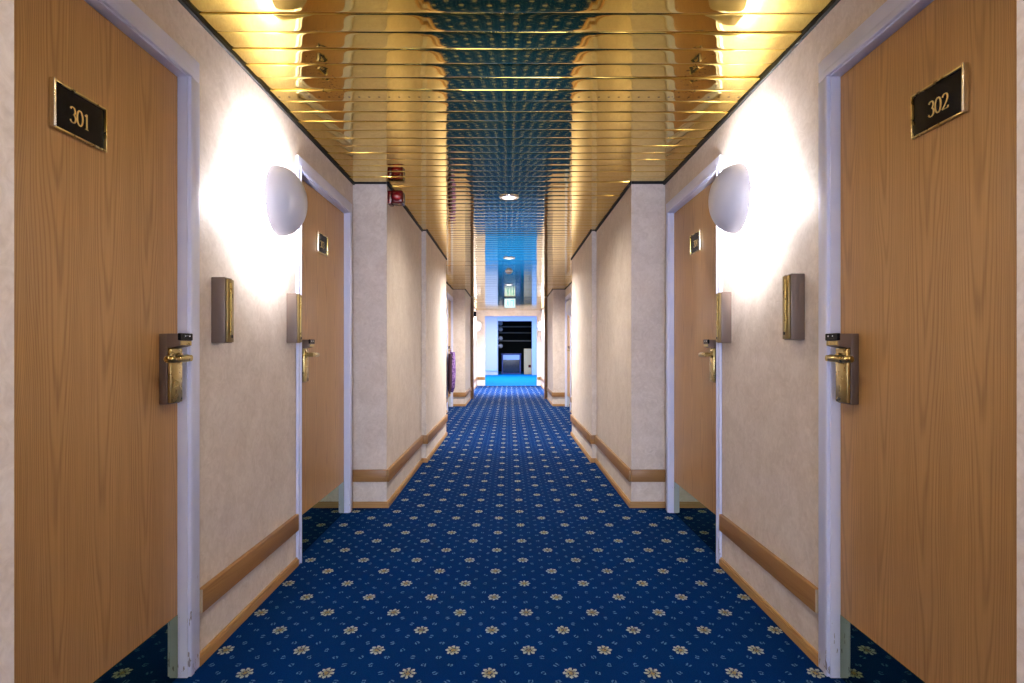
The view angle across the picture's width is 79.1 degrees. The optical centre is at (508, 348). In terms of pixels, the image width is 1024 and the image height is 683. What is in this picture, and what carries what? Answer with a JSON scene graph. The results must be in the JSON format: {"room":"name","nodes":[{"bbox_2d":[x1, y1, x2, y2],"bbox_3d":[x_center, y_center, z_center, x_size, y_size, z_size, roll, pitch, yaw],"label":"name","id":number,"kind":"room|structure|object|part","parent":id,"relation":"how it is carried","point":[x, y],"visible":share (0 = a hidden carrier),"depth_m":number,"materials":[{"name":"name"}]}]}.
{"room":"hotel corridor","nodes":[
{"label":"hotel corridor","id":0,"kind":"room"},
{"bbox_2d":[0,0,476,682],"bbox_3d":[-1.081,-0.056,7.300,0.518,2.360,23.400,0,0,0],"label":"wall","id":1,"kind":"structure","parent":0,"point":[400,288],"depth_m":2.71,"materials":[{"name":"beige paint"}]},
{"bbox_2d":[14,0,192,682],"bbox_3d":[-1.111,0.096,1.641,0.127,2.049,0.949,0,0,0],"label":"door","id":2,"kind":"structure","parent":1,"relation":"in","point":[99,357],"depth_m":1.68,"materials":[{"name":"brown wood"}]},
{"bbox_3d":[-1.123,-0.609,1.627,0.016,0.121,0.210,0,0,0],"label":"plate frame","id":3,"kind":"part","parent":2,"relation":"part of","materials":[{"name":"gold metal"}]},
{"bbox_3d":[-1.129,-0.609,1.628,0.004,0.110,0.196,0,0,0],"label":"number plate","id":4,"kind":"part","parent":2,"relation":"part of","materials":[{"name":"black metal"}]},
{"bbox_3d":[-1.130,1.012,1.641,0.002,0.213,0.945,0,0,0],"label":"kick plate","id":5,"kind":"part","parent":2,"relation":"part of","materials":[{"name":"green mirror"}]},
{"bbox_3d":[-1.071,0.030,1.997,0.046,0.035,0.142,0,0,0],"label":"lever","id":6,"kind":"part","parent":2,"relation":"part of","materials":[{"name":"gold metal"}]},
{"bbox_2d":[84,0,199,677],"bbox_3d":[-1.149,0.057,1.641,0.122,2.134,1.103,0,0,0],"label":"door frame","id":7,"kind":"structure","parent":1,"relation":"attached to","point":[125,15],"depth_m":2.12,"materials":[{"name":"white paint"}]},
{"bbox_2d":[211,277,233,342],"bbox_3d":[-1.075,-0.145,2.336,0.066,0.246,0.062,0,0,0],"label":"box","id":8,"kind":"object","parent":1,"relation":"attached to","point":[222,288],"visible":1,"depth_m":2.31,"materials":[{"name":"brown metal"}]},
{"bbox_3d":[-1.049,-0.144,2.336,0.014,0.236,0.054,0,0,0],"label":"slot plate","id":9,"kind":"part","parent":8,"relation":"part of","materials":[{"name":"gold metal"}]},
{"bbox_2d":[200,514,298,612],"bbox_3d":[-1.098,0.897,2.708,0.020,0.086,1.010,0,0,0],"label":"rail","id":10,"kind":"object","parent":1,"relation":"attached to","point":[214,589],"visible":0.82,"depth_m":2.56,"materials":[{"name":"brown wood"}]},
{"bbox_2d":[260,165,307,236],"bbox_3d":[-1.018,-0.672,2.820,0.180,0.316,0.316,0,0,0],"label":"wall lamp","id":11,"kind":"object","parent":1,"relation":"attached to","point":[283,197],"visible":1,"depth_m":2.72,"materials":[{"name":"white glass"}]},
{"bbox_3d":[-1.100,-0.672,2.820,0.016,0.120,0.120,0,0,0],"label":"wall plate","id":12,"kind":"part","parent":11,"relation":"part of","materials":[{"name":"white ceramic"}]},
{"bbox_2d":[287,293,301,342],"bbox_3d":[-1.075,-0.154,3.116,0.066,0.248,0.062,0,0,0],"label":"box","id":13,"kind":"object","parent":1,"relation":"attached to","point":[294,300],"visible":1,"depth_m":3.08,"materials":[{"name":"brown metal"}]},
{"bbox_3d":[-1.049,-0.153,3.116,0.014,0.238,0.054,0,0,0],"label":"slot plate","id":14,"kind":"part","parent":13,"relation":"part of","materials":[{"name":"gold metal"}]},
{"bbox_2d":[302,180,343,553],"bbox_3d":[-1.111,0.096,3.759,0.127,2.049,0.978,0,0,0],"label":"door","id":15,"kind":"structure","parent":1,"relation":"in","point":[323,224],"depth_m":3.75,"materials":[{"name":"brown wood"}]},
{"bbox_3d":[-1.071,0.030,3.389,0.046,0.035,0.142,0,0,0],"label":"lever","id":16,"kind":"part","parent":15,"relation":"part of","materials":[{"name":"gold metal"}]},
{"bbox_3d":[-1.123,-0.633,3.741,0.016,0.121,0.210,0,0,0],"label":"plate frame","id":17,"kind":"part","parent":15,"relation":"part of","materials":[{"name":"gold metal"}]},
{"bbox_3d":[-1.129,-0.633,3.742,0.004,0.110,0.196,0,0,0],"label":"number plate","id":18,"kind":"part","parent":15,"relation":"part of","materials":[{"name":"black metal"}]},
{"bbox_3d":[-1.130,1.012,3.759,0.002,0.213,0.974,0,0,0],"label":"kick plate","id":19,"kind":"part","parent":15,"relation":"part of","materials":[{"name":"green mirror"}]},
{"bbox_2d":[296,155,351,563],"bbox_3d":[-1.149,0.057,3.773,0.122,2.134,1.103,0,0,0],"label":"door frame","id":20,"kind":"structure","parent":1,"relation":"attached to","point":[304,171],"depth_m":4.08,"materials":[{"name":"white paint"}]},
{"bbox_2d":[178,0,476,310],"bbox_3d":[-0.958,-1.185,7.300,0.300,0.042,23.400,0,0,0],"label":"trim","id":21,"kind":"structure","parent":1,"relation":"attached to","point":[184,3],"depth_m":2.86,"materials":[{"name":"black"}]},
{"bbox_2d":[200,385,476,666],"bbox_3d":[-0.957,1.103,7.690,0.302,0.042,22.580,0,0,0],"label":"baseboard","id":22,"kind":"structure","parent":1,"relation":"attached to","point":[215,643],"depth_m":2.86,"materials":[{"name":"brown wood"}]},
{"bbox_2d":[352,435,422,481],"bbox_3d":[-0.978,0.897,5.254,0.259,0.086,1.748,0,0,0],"label":"rail","id":23,"kind":"object","parent":1,"relation":"attached to","point":[358,475],"visible":1,"depth_m":4.39,"materials":[{"name":"brown wood"}]},
{"bbox_2d":[388,190,404,206],"bbox_3d":[-0.812,-1.086,4.460,0.112,0.098,0.129,0,0,0],"label":"fire alarm sounder","id":24,"kind":"object","parent":1,"relation":"attached to","point":[395,197],"visible":1,"depth_m":4.42,"materials":[{"name":"red plastic"}]},
{"bbox_2d":[423,414,447,443],"bbox_3d":[-0.835,0.897,7.120,0.066,0.086,1.980,0,0,0],"label":"rail","id":25,"kind":"object","parent":1,"relation":"attached to","point":[427,438],"visible":0.88,"depth_m":6.75,"materials":[{"name":"brown wood"}]},
{"bbox_2d":[448,299,450,408],"bbox_3d":[-1.111,0.096,11.570,0.127,2.049,0.946,0,0,0],"label":"door","id":26,"kind":"structure","parent":1,"relation":"in","point":[449,301],"depth_m":11.78,"materials":[{"name":"brown wood"}]},
{"bbox_3d":[-1.130,1.012,11.570,0.002,0.213,0.942,0,0,0],"label":"kick plate","id":27,"kind":"part","parent":26,"relation":"part of","materials":[{"name":"silver metal"}]},
{"bbox_2d":[448,348,455,393],"bbox_3d":[-1.025,0.385,11.095,0.134,0.817,0.484,0,0,0],"label":"laundry bag","id":28,"kind":"object","parent":26,"relation":"hanging from","point":[451,357],"visible":1,"depth_m":10.95,"materials":[{"name":"purple fabric"}]},
{"bbox_2d":[447,292,452,409],"bbox_3d":[-1.149,0.057,11.570,0.122,2.134,1.100,0,0,0],"label":"door frame","id":29,"kind":"structure","parent":1,"relation":"attached to","point":[449,296],"depth_m":12.05,"materials":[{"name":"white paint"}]},
{"bbox_2d":[453,387,470,396],"bbox_3d":[-0.978,0.897,13.075,0.259,0.086,1.790,0,0,0],"label":"rail","id":30,"kind":"object","parent":1,"relation":"attached to","point":[455,394],"visible":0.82,"depth_m":12.18,"materials":[{"name":"brown wood"}]},
{"bbox_2d":[471,297,473,398],"bbox_3d":[-0.835,-0.020,14.080,0.064,2.288,0.200,0,0,0],"label":"post","id":31,"kind":"object","parent":1,"relation":"attached to","point":[472,298],"visible":0.89,"depth_m":13.98,"materials":[{"name":"brown wood"}]},
{"bbox_2d":[475,321,480,330],"bbox_3d":[-0.895,-0.668,18.000,0.180,0.316,0.316,0,0,0],"label":"wall lamp","id":32,"kind":"object","parent":1,"relation":"attached to","point":[478,325],"visible":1,"depth_m":17.90,"materials":[{"name":"white glass"}]},
{"bbox_3d":[-0.867,-0.668,18.000,0.124,0.316,0.316,0,0,0],"label":"lamp shade","id":33,"kind":"part","parent":32,"relation":"part of","materials":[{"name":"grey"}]},
{"bbox_2d":[485,316,497,374],"bbox_3d":[0.000,-0.276,26.875,4.900,2.800,0.150,0,0,0],"label":"wall","id":34,"kind":"structure","parent":0,"point":[491,322],"depth_m":26.80,"materials":[{"name":"blue"}]},
{"bbox_2d":[485,369,496,371],"bbox_3d":[-0.878,0.929,26.790,0.744,0.090,0.020,0,0,0],"label":"rail","id":35,"kind":"object","parent":34,"relation":"attached to","point":[486,370],"visible":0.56,"depth_m":26.78,"materials":[{"name":"blue"}]},
{"bbox_2d":[498,316,536,374],"bbox_3d":[0.347,-0.141,26.863,1.686,2.530,0.195,0,0,0],"label":"door frame","id":36,"kind":"structure","parent":34,"relation":"attached to","point":[533,319],"depth_m":26.77,"materials":[{"name":"blue"}]},
{"bbox_2d":[172,371,845,682],"bbox_3d":[0.000,1.154,14.750,5.200,0.060,38.500,0,0,0],"label":"floor","id":37,"kind":"structure","parent":0,"point":[508,555],"depth_m":2.89,"materials":[{"name":"blue carpet"}]},
{"bbox_2d":[501,353,520,373],"bbox_3d":[0.105,0.664,28.100,0.900,0.920,0.520,0,0,0],"label":"base cabinet","id":38,"kind":"object","parent":37,"relation":"on","point":[511,362],"visible":0.97,"depth_m":27.86,"materials":[{"name":"blue paint"}]},
{"bbox_3d":[0.105,0.375,27.971,0.736,0.218,0.258,0,0,0],"label":"panel","id":39,"kind":"part","parent":38,"relation":"part of","materials":[{"name":"blue laminate"}]},
{"bbox_3d":[0.105,0.778,27.865,0.736,0.581,0.020,0,0,0],"label":"glass door","id":40,"kind":"part","parent":38,"relation":"part of","materials":[{"name":"blue glass"}]},
{"bbox_2d":[524,349,531,373],"bbox_3d":[0.875,0.554,27.761,0.410,1.140,0.399,0,0,0],"label":"base cabinet","id":41,"kind":"object","parent":37,"relation":"on","point":[527,352],"visible":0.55,"depth_m":27.60,"materials":[{"name":"beige laminate"}]},
{"bbox_2d":[477,310,540,385],"bbox_3d":[0.000,-0.276,19.075,5.200,2.800,0.150,0,0,0],"label":"wall","id":42,"kind":"structure","parent":0,"point":[481,314],"depth_m":19.00,"materials":[{"name":"beige paint"}]},
{"bbox_2d":[186,0,832,309],"bbox_3d":[0.000,-1.187,7.264,2.186,0.030,23.308,0,0,0],"label":"ceiling","id":43,"kind":"structure","parent":0,"point":[459,106],"depth_m":2.82,"materials":[{"name":"gold metal"}]},
{"bbox_2d":[499,195,518,199],"bbox_3d":[0.000,-1.170,4.800,0.151,0.020,0.151,0,0,0],"label":"recessed light","id":44,"kind":"object","parent":43,"relation":"in","point":[503,197],"visible":1,"depth_m":4.77,"materials":[{"name":"white glass"}]},
{"bbox_2d":[504,297,515,307],"bbox_3d":[0.020,-1.056,14.097,0.256,0.240,0.046,0,0,0],"label":"exit sign","id":45,"kind":"object","parent":43,"relation":"hanging from","point":[508,302],"visible":1,"depth_m":14.08,"materials":[{"name":"white plastic"}]},
{"bbox_3d":[0.020,-1.042,14.079,0.232,0.192,0.004,0,0,0],"label":"panel","id":46,"kind":"part","parent":45,"relation":"part of","materials":[{"name":"white plastic"}]},
{"bbox_2d":[498,321,531,370],"bbox_3d":[0.000,-0.276,29.050,4.900,2.800,4.200,0,0,0],"label":"wall","id":47,"kind":"structure","parent":0,"point":[508,346],"depth_m":31.00,"materials":[{"name":"black"}]},
{"bbox_2d":[499,326,530,326],"bbox_3d":[0.300,-1.111,30.900,1.600,0.056,0.200,0,0,0],"label":"wall ledge","id":48,"kind":"object","parent":47,"relation":"attached to","point":[499,326],"visible":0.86,"depth_m":30.80,"materials":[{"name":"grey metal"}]},
{"bbox_2d":[499,332,530,332],"bbox_3d":[0.300,-0.806,30.900,1.600,0.056,0.200,0,0,0],"label":"wall ledge","id":49,"kind":"object","parent":47,"relation":"attached to","point":[499,332],"visible":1,"depth_m":30.80,"materials":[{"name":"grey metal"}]},
{"bbox_2d":[499,340,530,340],"bbox_3d":[0.300,-0.406,30.900,1.600,0.056,0.200,0,0,0],"label":"wall ledge","id":50,"kind":"object","parent":47,"relation":"attached to","point":[499,340],"visible":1,"depth_m":30.80,"materials":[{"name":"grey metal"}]},
{"bbox_2d":[541,0,1023,682],"bbox_3d":[1.081,-0.056,7.300,0.518,2.360,23.400,0,0,0],"label":"wall","id":51,"kind":"structure","parent":0,"point":[617,288],"depth_m":2.78,"materials":[{"name":"beige paint"}]},
{"bbox_2d":[537,321,542,330],"bbox_3d":[0.895,-0.668,18.000,0.180,0.316,0.316,0,0,0],"label":"wall lamp","id":52,"kind":"object","parent":51,"relation":"attached to","point":[539,325],"visible":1,"depth_m":17.90,"materials":[{"name":"white ceramic"}]},
{"bbox_3d":[0.867,-0.668,18.000,0.124,0.316,0.316,0,0,0],"label":"lamp shade","id":53,"kind":"part","parent":52,"relation":"part of","materials":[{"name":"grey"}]},
{"bbox_2d":[544,297,546,398],"bbox_3d":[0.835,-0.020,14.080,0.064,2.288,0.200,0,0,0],"label":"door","id":54,"kind":"structure","parent":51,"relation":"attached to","point":[545,298],"depth_m":13.98,"materials":[{"name":"brown wood"}]},
{"bbox_2d":[547,387,564,396],"bbox_3d":[0.978,0.897,13.075,0.259,0.086,1.790,0,0,0],"label":"rail","id":55,"kind":"object","parent":51,"relation":"attached to","point":[553,394],"visible":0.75,"depth_m":12.18,"materials":[{"name":"brown wood"}]},
{"bbox_2d":[565,292,570,409],"bbox_3d":[1.149,0.057,11.570,0.122,2.134,1.100,0,0,0],"label":"door frame","id":56,"kind":"structure","parent":51,"relation":"attached to","point":[568,296],"depth_m":12.05,"materials":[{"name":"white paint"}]},
{"bbox_2d":[567,314,569,408],"bbox_3d":[1.111,0.096,11.570,0.127,2.049,0.946,0,0,0],"label":"door","id":57,"kind":"structure","parent":51,"relation":"in","point":[568,316],"depth_m":11.78,"materials":[{"name":"brown wood"}]},
{"bbox_3d":[1.130,1.012,11.570,0.002,0.213,0.942,0,0,0],"label":"kick plate","id":58,"kind":"part","parent":57,"relation":"part of","materials":[{"name":"silver metal"}]},
{"bbox_2d":[566,298,571,316],"bbox_3d":[1.018,-0.680,10.150,0.180,0.316,0.316,0,0,0],"label":"wall lamp","id":59,"kind":"object","parent":51,"relation":"attached to","point":[569,302],"visible":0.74,"depth_m":10.05,"materials":[{"name":"white glass"}]},
{"bbox_2d":[570,414,594,443],"bbox_3d":[0.835,0.897,7.120,0.066,0.086,1.980,0,0,0],"label":"rail","id":60,"kind":"object","parent":51,"relation":"attached to","point":[590,438],"visible":0.88,"depth_m":6.75,"materials":[{"name":"brown wood"}]},
{"bbox_2d":[595,435,665,481],"bbox_3d":[0.978,0.897,5.254,0.259,0.086,1.748,0,0,0],"label":"rail","id":61,"kind":"object","parent":51,"relation":"attached to","point":[634,475],"visible":1,"depth_m":4.39,"materials":[{"name":"brown wood"}]},
{"bbox_2d":[541,385,817,666],"bbox_3d":[0.957,1.103,7.690,0.302,0.042,22.580,0,0,0],"label":"baseboard","id":62,"kind":"structure","parent":51,"relation":"attached to","point":[802,643],"depth_m":2.86,"materials":[{"name":"brown wood"}]},
{"bbox_2d":[541,0,839,310],"bbox_3d":[0.958,-1.185,7.300,0.300,0.042,23.400,0,0,0],"label":"trim","id":63,"kind":"structure","parent":51,"relation":"attached to","point":[816,21],"depth_m":3.00,"materials":[{"name":"black"}]},
{"bbox_2d":[666,155,721,563],"bbox_3d":[1.149,0.057,3.773,0.122,2.134,1.103,0,0,0],"label":"door frame","id":64,"kind":"structure","parent":51,"relation":"attached to","point":[707,176],"depth_m":4.08,"materials":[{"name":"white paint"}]},
{"bbox_2d":[674,182,715,553],"bbox_3d":[1.111,0.096,3.759,0.127,2.049,0.978,0,0,0],"label":"door","id":65,"kind":"structure","parent":51,"relation":"in","point":[694,227],"depth_m":3.77,"materials":[{"name":"brown wood"}]},
{"bbox_3d":[1.129,-0.642,3.742,0.004,0.110,0.196,0,0,0],"label":"number plate","id":66,"kind":"part","parent":65,"relation":"part of","materials":[{"name":"black metal"}]},
{"bbox_3d":[1.130,1.012,3.759,0.002,0.213,0.974,0,0,0],"label":"kick plate","id":67,"kind":"part","parent":65,"relation":"part of","materials":[{"name":"green mirror"}]},
{"bbox_3d":[1.123,-0.642,3.741,0.016,0.121,0.210,0,0,0],"label":"plate frame","id":68,"kind":"part","parent":65,"relation":"part of","materials":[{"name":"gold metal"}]},
{"bbox_3d":[1.071,0.030,3.389,0.046,0.035,0.142,0,0,0],"label":"lever","id":69,"kind":"part","parent":65,"relation":"part of","materials":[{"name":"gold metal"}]},
{"bbox_2d":[716,292,730,342],"bbox_3d":[1.075,-0.158,3.116,0.066,0.255,0.062,0,0,0],"label":"box","id":70,"kind":"object","parent":51,"relation":"attached to","point":[723,299],"visible":1,"depth_m":3.08,"materials":[{"name":"brown metal"}]},
{"bbox_3d":[1.049,-0.157,3.116,0.014,0.245,0.054,0,0,0],"label":"slot plate","id":71,"kind":"part","parent":70,"relation":"part of","materials":[{"name":"gold metal"}]},
{"bbox_2d":[708,163,754,233],"bbox_3d":[1.018,-0.690,2.850,0.180,0.316,0.316,0,0,0],"label":"wall lamp","id":72,"kind":"object","parent":51,"relation":"attached to","point":[731,198],"visible":1,"depth_m":2.75,"materials":[{"name":"white glass"}]},
{"bbox_3d":[1.100,-0.690,2.850,0.016,0.120,0.120,0,0,0],"label":"wall plate","id":73,"kind":"part","parent":72,"relation":"part of","materials":[{"name":"white ceramic"}]},
{"bbox_2d":[719,514,817,612],"bbox_3d":[1.098,0.897,2.708,0.020,0.086,1.010,0,0,0],"label":"rail","id":74,"kind":"object","parent":51,"relation":"attached to","point":[803,589],"visible":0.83,"depth_m":2.56,"materials":[{"name":"brown wood"}]},
{"bbox_2d":[782,273,804,339],"bbox_3d":[1.075,-0.159,2.351,0.066,0.249,0.062,0,0,0],"label":"box","id":75,"kind":"object","parent":51,"relation":"attached to","point":[793,285],"visible":1,"depth_m":2.32,"materials":[{"name":"brown metal"}]},
{"bbox_3d":[1.049,-0.158,2.351,0.014,0.239,0.054,0,0,0],"label":"slot plate","id":76,"kind":"part","parent":75,"relation":"part of","materials":[{"name":"gold metal"}]},
{"bbox_2d":[818,0,933,677],"bbox_3d":[1.149,0.057,1.641,0.122,2.134,1.103,0,0,0],"label":"door frame","id":77,"kind":"structure","parent":51,"relation":"attached to","point":[892,15],"depth_m":2.12,"materials":[{"name":"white paint"}]},
{"bbox_2d":[825,0,1016,682],"bbox_3d":[1.111,0.096,1.641,0.127,2.049,0.949,0,0,0],"label":"door","id":78,"kind":"structure","parent":51,"relation":"in","point":[925,357],"depth_m":1.68,"materials":[{"name":"brown wood"}]},
{"bbox_3d":[1.071,0.030,1.997,0.046,0.035,0.142,0,0,0],"label":"lever","id":79,"kind":"part","parent":78,"relation":"part of","materials":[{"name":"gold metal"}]},
{"bbox_3d":[1.130,1.012,1.641,0.002,0.213,0.945,0,0,0],"label":"kick plate","id":80,"kind":"part","parent":78,"relation":"part of","materials":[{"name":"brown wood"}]},
{"bbox_3d":[1.129,-0.645,1.628,0.004,0.110,0.196,0,0,0],"label":"number plate","id":81,"kind":"part","parent":78,"relation":"part of","materials":[{"name":"black metal"}]},
{"bbox_3d":[1.123,-0.645,1.627,0.016,0.121,0.210,0,0,0],"label":"plate frame","id":82,"kind":"part","parent":78,"relation":"part of","materials":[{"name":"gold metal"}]}
]}

